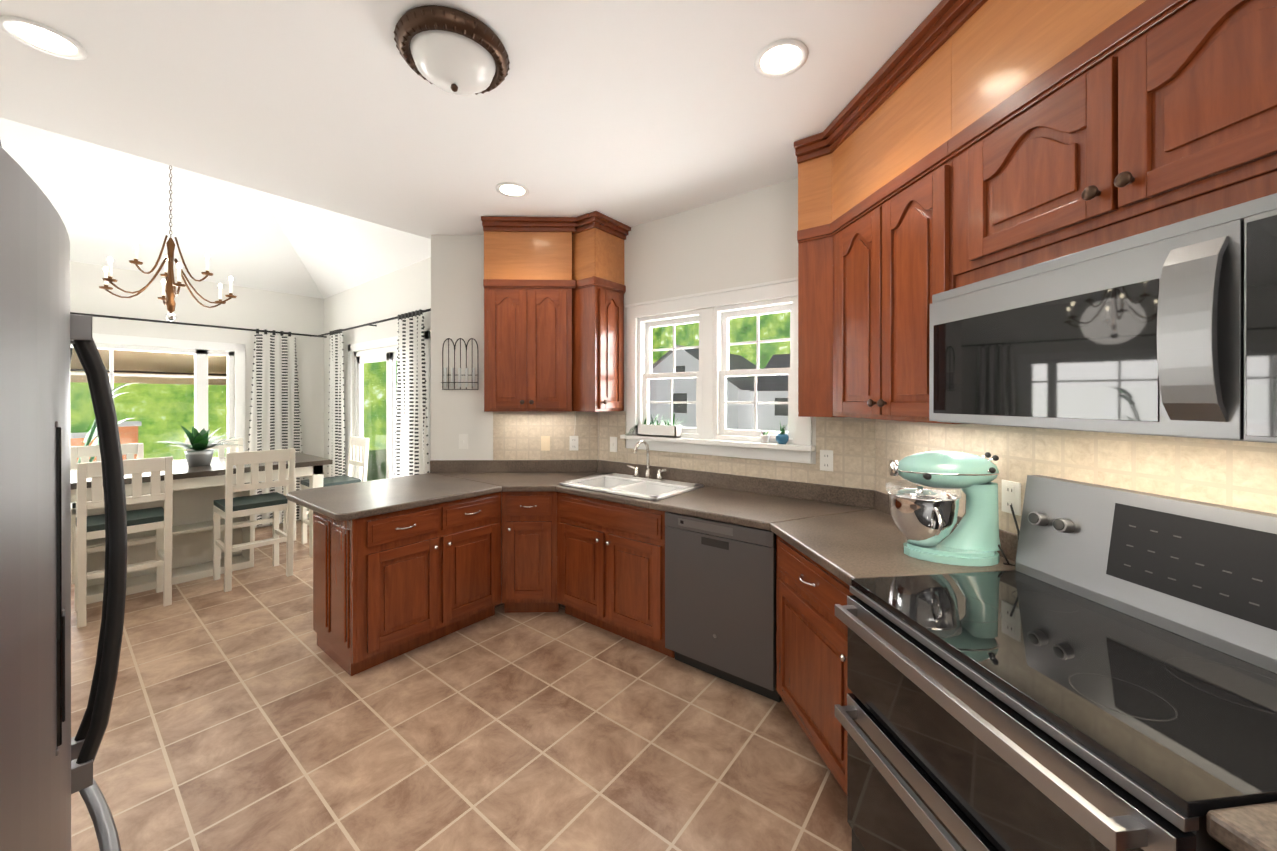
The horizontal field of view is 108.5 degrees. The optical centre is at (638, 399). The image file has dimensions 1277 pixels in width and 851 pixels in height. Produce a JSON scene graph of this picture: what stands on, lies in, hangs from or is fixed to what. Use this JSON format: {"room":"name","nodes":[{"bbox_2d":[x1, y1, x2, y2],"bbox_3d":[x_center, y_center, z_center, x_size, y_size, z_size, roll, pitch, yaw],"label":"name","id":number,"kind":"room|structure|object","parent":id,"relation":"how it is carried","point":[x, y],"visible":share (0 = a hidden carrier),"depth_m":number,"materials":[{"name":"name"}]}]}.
{"room":"kitchen","nodes":[
{"label":"kitchen","id":0,"kind":"room"},
{"bbox_2d":[70,261,323,527],"bbox_3d":[-5.134,-0.002,4.645,0.120,3.000,3.590,0,0,38],"label":"wall","id":1,"kind":"structure","parent":0,"point":[252,308],"depth_m":5.17,"materials":[{"name":"white paint"}]},
{"bbox_2d":[70,347,226,384],"bbox_3d":[-5.968,-0.362,4.819,1.373,0.320,2.824,0,0,38],"label":"canopy","id":2,"kind":"object","parent":1,"relation":"attached to","point":[136,355],"depth_m":5.50,"materials":[{"name":"beige fabric"}]},
{"bbox_2d":[70,333,244,461],"bbox_3d":[-5.300,0.084,4.375,0.150,1.450,2.440,0,0,38],"label":"dining room window","id":3,"kind":"structure","parent":1,"relation":"in","point":[200,376],"depth_m":5.01,"materials":[{"name":"white paint"}]},
{"bbox_2d":[70,308,430,337],"bbox_3d":[-3.899,-0.800,3.687,3.000,0.044,3.340,0,0,38],"label":"rods","id":4,"kind":"object","parent":1,"relation":"attached to","point":[192,324],"visible":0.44,"depth_m":4.81,"materials":[{"name":"grey metal"}]},
{"bbox_2d":[248,329,303,526],"bbox_3d":[-4.300,0.323,5.454,0.048,2.291,0.612,0,0,38],"label":"curtain","id":5,"kind":"object","parent":4,"relation":"hanging from","point":[275,419],"visible":0.65,"depth_m":5.45,"materials":[{"name":"fabric"}]},
{"bbox_2d":[327,329,345,476],"bbox_3d":[-3.554,0.323,5.411,0.592,2.291,0.048,0,0,38],"label":"curtain","id":6,"kind":"object","parent":4,"relation":"hanging from","point":[336,452],"visible":0.71,"depth_m":5.38,"materials":[{"name":"fabric"}]},
{"bbox_2d":[394,309,428,477],"bbox_3d":[-2.131,0.325,4.301,0.762,2.291,0.048,0,0,38],"label":"curtain","id":7,"kind":"object","parent":4,"relation":"hanging from","point":[411,451],"visible":0.71,"depth_m":4.27,"materials":[{"name":"fabric"}]},
{"bbox_2d":[0,118,430,298],"bbox_3d":[-3.836,-1.790,3.631,3.170,0.980,3.350,0,0,38],"label":"ceiling","id":8,"kind":"structure","parent":0,"point":[106,202],"depth_m":4.39,"materials":[{"name":"white paint"}]},
{"bbox_2d":[99,166,236,320],"bbox_3d":[-3.929,-1.428,3.862,0.880,1.525,0.769,0,0,38],"label":"chandelier","id":9,"kind":"object","parent":8,"relation":"hanging from","point":[170,291],"visible":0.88,"depth_m":3.85,"materials":[{"name":"brown metal"}]},
{"bbox_2d":[324,257,430,477],"bbox_3d":[-2.762,-0.002,4.996,3.430,3.000,0.120,0,0,38],"label":"wall","id":10,"kind":"structure","parent":0,"point":[407,289],"depth_m":5.08,"materials":[{"name":"white paint"}]},
{"bbox_2d":[348,330,429,481],"bbox_3d":[-2.651,0.426,4.886,1.870,2.145,0.118,0,0,38],"label":"glass door","id":11,"kind":"structure","parent":10,"relation":"in","point":[388,355],"depth_m":4.94,"materials":[{"name":"white paint"}]},
{"bbox_2d":[71,519,851,850],"bbox_3d":[-1.152,1.553,1.891,10.150,0.100,4.500,0,0,38],"label":"floor","id":12,"kind":"structure","parent":0,"point":[247,713],"depth_m":2.02,"materials":[{"name":"tile"}]},
{"bbox_2d":[0,141,126,850],"bbox_3d":[-1.176,0.618,0.444,0.910,1.775,0.910,0,0,38],"label":"fridge","id":13,"kind":"object","parent":12,"relation":"on","point":[46,765],"visible":1,"depth_m":0.54,"materials":[{"name":"grey metal"}]},
{"bbox_2d":[77,383,136,462],"bbox_3d":[-5.196,0.665,4.133,0.371,1.669,1.064,0,0,38],"label":"floor plant","id":14,"kind":"object","parent":12,"relation":"on","point":[91,435],"visible":0.21,"depth_m":4.31,"materials":[{"name":"green plant"}]},
{"bbox_2d":[71,443,143,583],"bbox_3d":[-4.658,0.955,4.053,0.500,1.090,0.440,0,0,38],"label":"chair","id":15,"kind":"object","parent":12,"relation":"on","point":[85,453],"visible":0.27,"depth_m":4.07,"materials":[{"name":"beige paint"}]},
{"bbox_2d":[75,457,172,627],"bbox_3d":[-3.696,0.956,3.303,0.500,1.090,0.440,0,0,38],"label":"chair","id":16,"kind":"object","parent":12,"relation":"on","point":[159,519],"visible":0.92,"depth_m":3.23,"materials":[{"name":"beige paint"}]},
{"bbox_2d":[71,452,332,603],"bbox_3d":[-3.984,1.037,3.909,1.000,0.925,2.100,0,0,38],"label":"dining table","id":17,"kind":"object","parent":12,"relation":"on","point":[198,491],"visible":0.42,"depth_m":3.94,"materials":[{"name":"beige paint"}]},
{"bbox_2d":[154,425,243,466],"bbox_3d":[-3.825,0.395,4.040,0.385,0.356,0.593,0,0,33],"label":"potted plant","id":18,"kind":"object","parent":17,"relation":"on","point":[199,453],"visible":1,"depth_m":4.00,"materials":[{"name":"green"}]},
{"bbox_2d":[186,438,254,540],"bbox_3d":[-4.209,0.954,4.629,0.500,1.090,0.440,0,0,38],"label":"chair","id":19,"kind":"object","parent":12,"relation":"on","point":[232,447],"visible":0.1,"depth_m":4.83,"materials":[{"name":"beige paint"}]},
{"bbox_2d":[213,448,294,591],"bbox_3d":[-3.231,0.955,3.867,0.500,1.090,0.440,0,0,38],"label":"chair","id":20,"kind":"object","parent":12,"relation":"on","point":[228,508],"visible":0.98,"depth_m":3.78,"materials":[{"name":"beige paint"}]},
{"bbox_2d":[300,436,369,543],"bbox_3d":[-3.204,0.953,4.860,0.440,1.090,0.500,0,0,38],"label":"chair","id":21,"kind":"object","parent":12,"relation":"on","point":[358,453],"visible":0.56,"depth_m":4.90,"materials":[{"name":"beige paint"}]},
{"bbox_2d":[313,491,509,675],"bbox_3d":[-1.414,1.064,2.977,0.679,0.875,0.991,0,0,38],"label":"base cabinet","id":22,"kind":"object","parent":12,"relation":"on","point":[387,585],"depth_m":2.68,"materials":[{"name":"brown wood"}]},
{"bbox_2d":[286,471,501,522],"bbox_3d":[-1.596,0.605,3.025,0.938,0.039,0.984,0,0,38],"label":"countertop","id":23,"kind":"structure","parent":22,"relation":"on","point":[340,503],"depth_m":2.87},
{"bbox_2d":[434,463,617,498],"bbox_3d":[-0.916,0.604,3.658,1.230,0.039,0.855,0,0,38],"label":"countertop","id":24,"kind":"structure","parent":22,"relation":"on","point":[527,481],"depth_m":3.47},
{"bbox_2d":[559,440,703,500],"bbox_3d":[-0.054,0.531,3.126,0.828,0.500,0.544,0,0,38],"label":"sink","id":25,"kind":"object","parent":24,"relation":"in","point":[647,488],"depth_m":3.16,"materials":[{"name":"white ceramic"}]},
{"bbox_2d":[510,491,561,612],"bbox_3d":[-0.880,1.064,3.282,0.665,0.875,0.261,0,0,38],"label":"base cabinet","id":26,"kind":"object","parent":12,"relation":"on","point":[522,521],"depth_m":3.15,"materials":[{"name":"brown wood"}]},
{"bbox_2d":[550,499,689,657],"bbox_3d":[-0.071,1.156,3.120,0.988,0.690,0.666,0,0,38],"label":"base cabinet","id":27,"kind":"object","parent":12,"relation":"on","point":[607,562],"depth_m":2.84,"materials":[{"name":"brown wood"}]},
{"bbox_2d":[665,512,781,702],"bbox_3d":[0.577,1.068,2.628,0.630,0.868,0.592,0,0,38],"label":"dishwasher","id":28,"kind":"object","parent":12,"relation":"on","point":[720,599],"visible":0.71,"depth_m":2.37,"materials":[{"name":"grey metal"}]},
{"bbox_2d":[776,571,852,794],"bbox_3d":[1.028,1.066,1.909,0.956,0.875,0.954,0,0,38],"label":"base cabinet","id":29,"kind":"object","parent":12,"relation":"on","point":[812,643],"depth_m":1.81,"materials":[{"name":"brown wood"}]},
{"bbox_2d":[650,487,1017,590],"bbox_3d":[0.772,0.606,2.177,1.686,0.039,1.115,0,0,38],"label":"countertop","id":30,"kind":"structure","parent":29,"relation":"on","point":[814,542],"depth_m":2.04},
{"bbox_2d":[886,451,1019,566],"bbox_3d":[1.152,0.389,1.705,0.415,0.396,0.305,0,0,38],"label":"stand mixer","id":31,"kind":"object","parent":30,"relation":"on","point":[925,520],"visible":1,"depth_m":1.67,"materials":[{"name":"teal metal"}]},
{"bbox_2d":[835,475,1276,850],"bbox_3d":[1.054,0.882,1.126,0.768,1.245,0.843,0,0,-7],"label":"range oven","id":32,"kind":"object","parent":12,"relation":"on","point":[1095,669],"visible":1,"depth_m":1.07,"materials":[{"name":"black glass"}]},
{"bbox_2d":[431,235,492,459],"bbox_3d":[-0.974,0.085,3.783,1.400,2.830,0.120,0,0,-2],"label":"wall","id":33,"kind":"structure","parent":0,"point":[457,287],"depth_m":3.71,"materials":[{"name":"white paint"}]},
{"bbox_2d":[441,338,477,389],"bbox_3d":[-1.432,-0.290,3.682,0.287,0.416,0.037,0,0,-2],"label":"wall decor","id":34,"kind":"object","parent":33,"relation":"attached to","point":[459,382],"visible":0.88,"depth_m":3.69,"materials":[{"name":"grey metal"}]},
{"bbox_2d":[459,434,467,448],"bbox_3d":[-1.412,0.335,3.708,0.059,0.118,0.050,0,0,38],"label":"light switch","id":35,"kind":"object","parent":33,"relation":"attached to","point":[463,441],"visible":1,"depth_m":3.71,"materials":[{"name":"white plastic"}]},
{"bbox_2d":[481,216,572,279],"bbox_3d":[-0.816,-1.091,3.393,0.499,0.414,0.412,0,0,38],"label":"soffit","id":36,"kind":"object","parent":33,"relation":"attached to","point":[544,245],"depth_m":3.39,"materials":[{"name":"brown wood"}]},
{"bbox_2d":[483,224,576,411],"bbox_3d":[-0.821,-0.607,3.560,0.704,1.383,0.661,0,0,38],"label":"upper cabinet","id":37,"kind":"object","parent":33,"relation":"attached to","point":[530,318],"depth_m":3.38,"materials":[{"name":"brown wood"}]},
{"bbox_2d":[541,436,549,450],"bbox_3d":[-0.752,0.350,3.716,0.059,0.118,0.050,0,0,38],"label":"light switch","id":38,"kind":"object","parent":33,"relation":"attached to","point":[545,443],"visible":1,"depth_m":3.71,"materials":[{"name":"beige plastic"}]},
{"bbox_2d":[490,411,601,470],"bbox_3d":[-0.751,0.287,3.723,0.654,0.397,0.541,0,0,38],"label":"backsplash","id":39,"kind":"structure","parent":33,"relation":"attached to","point":[516,435],"depth_m":3.72,"materials":[{"name":"beige tile"}]},
{"bbox_2d":[569,411,577,450],"bbox_3d":[-0.522,0.249,3.722,0.059,0.319,0.050,0,0,38],"label":"electrical outlet","id":40,"kind":"object","parent":33,"relation":"attached to","point":[573,443],"visible":0.9,"depth_m":3.72,"materials":[{"name":"white plastic"}]},
{"bbox_2d":[577,216,628,411],"bbox_3d":[-0.364,-0.607,3.561,0.424,1.383,0.327,0,0,38],"label":"upper cabinet","id":41,"kind":"object","parent":33,"relation":"attached to","point":[601,289],"depth_m":3.39,"materials":[{"name":"brown wood"}]},
{"bbox_2d":[0,0,941,238],"bbox_3d":[0.205,-1.786,0.943,6.550,0.920,4.320,0,0,38],"label":"ceiling","id":42,"kind":"structure","parent":0,"point":[630,113],"depth_m":2.02,"materials":[{"name":"white paint"}]},
{"bbox_2d":[0,16,87,59],"bbox_3d":[-2.178,-1.322,1.685,0.204,0.007,0.204,0,0,38],"label":"recessed light","id":43,"kind":"object","parent":42,"relation":"in","point":[42,37],"visible":1,"depth_m":1.68,"materials":[{"name":"white glass"}]},
{"bbox_2d":[394,5,509,95],"bbox_3d":[-0.694,-1.244,1.733,0.405,0.163,0.405,0,0,38],"label":"ceiling lamp","id":44,"kind":"object","parent":42,"relation":"attached to","point":[452,51],"visible":1,"depth_m":1.64,"materials":[{"name":"white glass"}]},
{"bbox_2d":[496,182,528,197],"bbox_3d":[-0.796,-1.324,2.903,0.204,0.007,0.204,0,0,38],"label":"recessed light","id":45,"kind":"object","parent":42,"relation":"in","point":[511,189],"visible":1,"depth_m":2.89,"materials":[{"name":"white glass"}]},
{"bbox_2d":[754,39,808,77],"bbox_3d":[0.553,-1.322,1.788,0.204,0.007,0.204,0,0,38],"label":"recessed light","id":46,"kind":"object","parent":42,"relation":"in","point":[782,58],"visible":1,"depth_m":1.78,"materials":[{"name":"white glass"}]},
{"bbox_2d":[624,178,875,490],"bbox_3d":[0.518,0.086,3.161,2.240,2.830,0.120,0,0,38],"label":"wall","id":47,"kind":"structure","parent":0,"point":[748,238],"depth_m":3.08,"materials":[{"name":"white paint"}]},
{"bbox_2d":[610,437,616,451],"bbox_3d":[-0.200,0.350,3.623,0.072,0.118,0.015,0,0,38],"label":"light switch","id":48,"kind":"object","parent":47,"relation":"attached to","point":[613,444],"visible":1,"depth_m":3.62,"materials":[{"name":"white plastic"}]},
{"bbox_2d":[620,277,815,463],"bbox_3d":[0.479,-0.179,3.134,1.430,1.100,0.180,0,0,38],"label":"window","id":49,"kind":"structure","parent":47,"relation":"in","point":[713,373],"depth_m":3.10,"materials":[{"name":"white paint"}]},
{"bbox_2d":[624,413,682,439],"bbox_3d":[0.137,0.197,3.383,0.521,0.228,0.258,0,0,38],"label":"box","id":50,"kind":"object","parent":49,"relation":"on","point":[671,430],"visible":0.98,"depth_m":3.30,"materials":[{"name":"white ceramic"}]},
{"bbox_2d":[760,430,773,442],"bbox_3d":[0.793,0.224,2.833,0.091,0.083,0.070,0,0,38],"label":"pot","id":51,"kind":"object","parent":49,"relation":"on","point":[764,437],"visible":0.98,"depth_m":2.82,"materials":[{"name":"white ceramic"}]},
{"bbox_2d":[776,424,788,443],"bbox_3d":[0.880,0.189,2.761,0.109,0.154,0.077,0,0,38],"label":"pot","id":52,"kind":"object","parent":49,"relation":"on","point":[782,438],"visible":1,"depth_m":2.75,"materials":[{"name":"blue ceramic"}]},
{"bbox_2d":[598,459,841,502],"bbox_3d":[0.474,0.536,3.104,2.032,0.099,0.020,0,0,38],"label":"backsplash","id":53,"kind":"structure","parent":47,"relation":"attached to","point":[824,492],"depth_m":3.00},
{"bbox_2d":[820,450,832,470],"bbox_3d":[1.076,0.347,2.632,0.072,0.118,0.008,0,0,38],"label":"electrical outlet","id":54,"kind":"object","parent":47,"relation":"attached to","point":[826,460],"visible":1,"depth_m":2.63,"materials":[{"name":"white plastic"}]},
{"bbox_2d":[842,417,1033,542],"bbox_3d":[1.335,0.290,2.037,0.633,0.397,0.633,0,0,38],"label":"backsplash","id":55,"kind":"structure","parent":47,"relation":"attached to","point":[868,445],"depth_m":2.23,"materials":[{"name":"beige tile"}]},
{"bbox_2d":[1034,428,1276,513],"bbox_3d":[1.442,0.357,1.173,0.610,0.576,0.609,0,0,38],"label":"backsplash","id":56,"kind":"structure","parent":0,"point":[1239,474],"depth_m":1.24,"materials":[{"name":"beige tile"}]},
{"bbox_2d":[1207,802,1276,850],"bbox_3d":[1.201,0.609,0.350,0.988,0.039,0.987,0,0,38],"label":"countertop","id":57,"kind":"structure","parent":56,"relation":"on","point":[1249,827],"depth_m":0.64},
{"label":"outside","id":58,"kind":"structure","parent":0,"visible":0},
{"bbox_2d":[367,430,787,480],"bbox_3d":[-5.217,2.040,25.668,100.000,0.250,62.000,0,0,38],"label":"lawn","id":59,"kind":"structure","parent":58,"point":[380,458],"depth_m":13.78,"materials":[{"name":"green plant"}]},
{"bbox_2d":[70,421,141,461],"bbox_3d":[-8.868,1.128,4.801,0.420,1.620,4.980,0,0,38],"label":"flower pots","id":60,"kind":"object","parent":59,"relation":"on","point":[132,432],"depth_m":6.52,"materials":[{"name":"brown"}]},
{"bbox_2d":[649,345,789,430],"bbox_3d":[10.877,-0.856,29.472,23.100,5.510,9.600,0,0,38],"label":"neighbouring house","id":61,"kind":"structure","parent":59,"relation":"on","point":[678,384],"depth_m":29.70,"materials":[{"name":"white"}]},
{"bbox_3d":[1.563,0.090,0.737,0.120,2.830,3.660,0,0,-7],"label":"wall","id":62,"kind":"structure","parent":0,"visible":0},
{"bbox_2d":[794,24,1021,423],"bbox_3d":[1.182,-0.607,1.954,0.760,1.378,0.766,0,0,38],"label":"upper cabinet","id":63,"kind":"object","parent":62,"relation":"attached to","point":[869,270],"depth_m":1.99,"materials":[{"name":"brown wood"}]},
{"bbox_2d":[921,0,968,27],"bbox_3d":[1.122,-1.087,1.110,0.646,0.414,0.646,0,0,38],"label":"crown molding","id":64,"kind":"structure","parent":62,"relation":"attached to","point":[944,6],"depth_m":1.52,"materials":[{"name":"brown wood"}]},
{"bbox_2d":[1002,480,1020,515],"bbox_3d":[1.370,0.358,1.691,0.008,0.118,0.072,0,0,-7],"label":"outlet","id":65,"kind":"object","parent":62,"relation":"attached to","point":[1011,492],"visible":1,"depth_m":1.69,"materials":[{"name":"white plastic"}]},
{"bbox_2d":[925,0,1276,279],"bbox_3d":[1.286,-0.858,1.130,0.874,0.873,0.875,0,0,38],"label":"upper cabinet","id":66,"kind":"object","parent":62,"relation":"attached to","point":[959,144],"depth_m":1.14,"materials":[{"name":"brown wood"}]},
{"bbox_2d":[929,193,1276,442],"bbox_3d":[1.215,-0.137,1.123,0.447,0.428,0.888,0,0,-7],"label":"microwave","id":67,"kind":"object","parent":66,"relation":"attached to","point":[1170,330],"visible":1,"depth_m":0.97,"materials":[{"name":"silver metal"}]},
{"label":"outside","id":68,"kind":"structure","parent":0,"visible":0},
{"bbox_2d":[70,360,397,460],"bbox_3d":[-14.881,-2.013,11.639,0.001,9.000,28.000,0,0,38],"label":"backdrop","id":69,"kind":"structure","parent":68,"point":[369,374],"depth_m":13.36,"materials":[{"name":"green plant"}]},
{"bbox_2d":[652,312,789,368],"bbox_3d":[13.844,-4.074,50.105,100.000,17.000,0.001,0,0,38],"label":"trees","id":70,"kind":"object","parent":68,"point":[693,337],"depth_m":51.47,"materials":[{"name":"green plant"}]}
]}

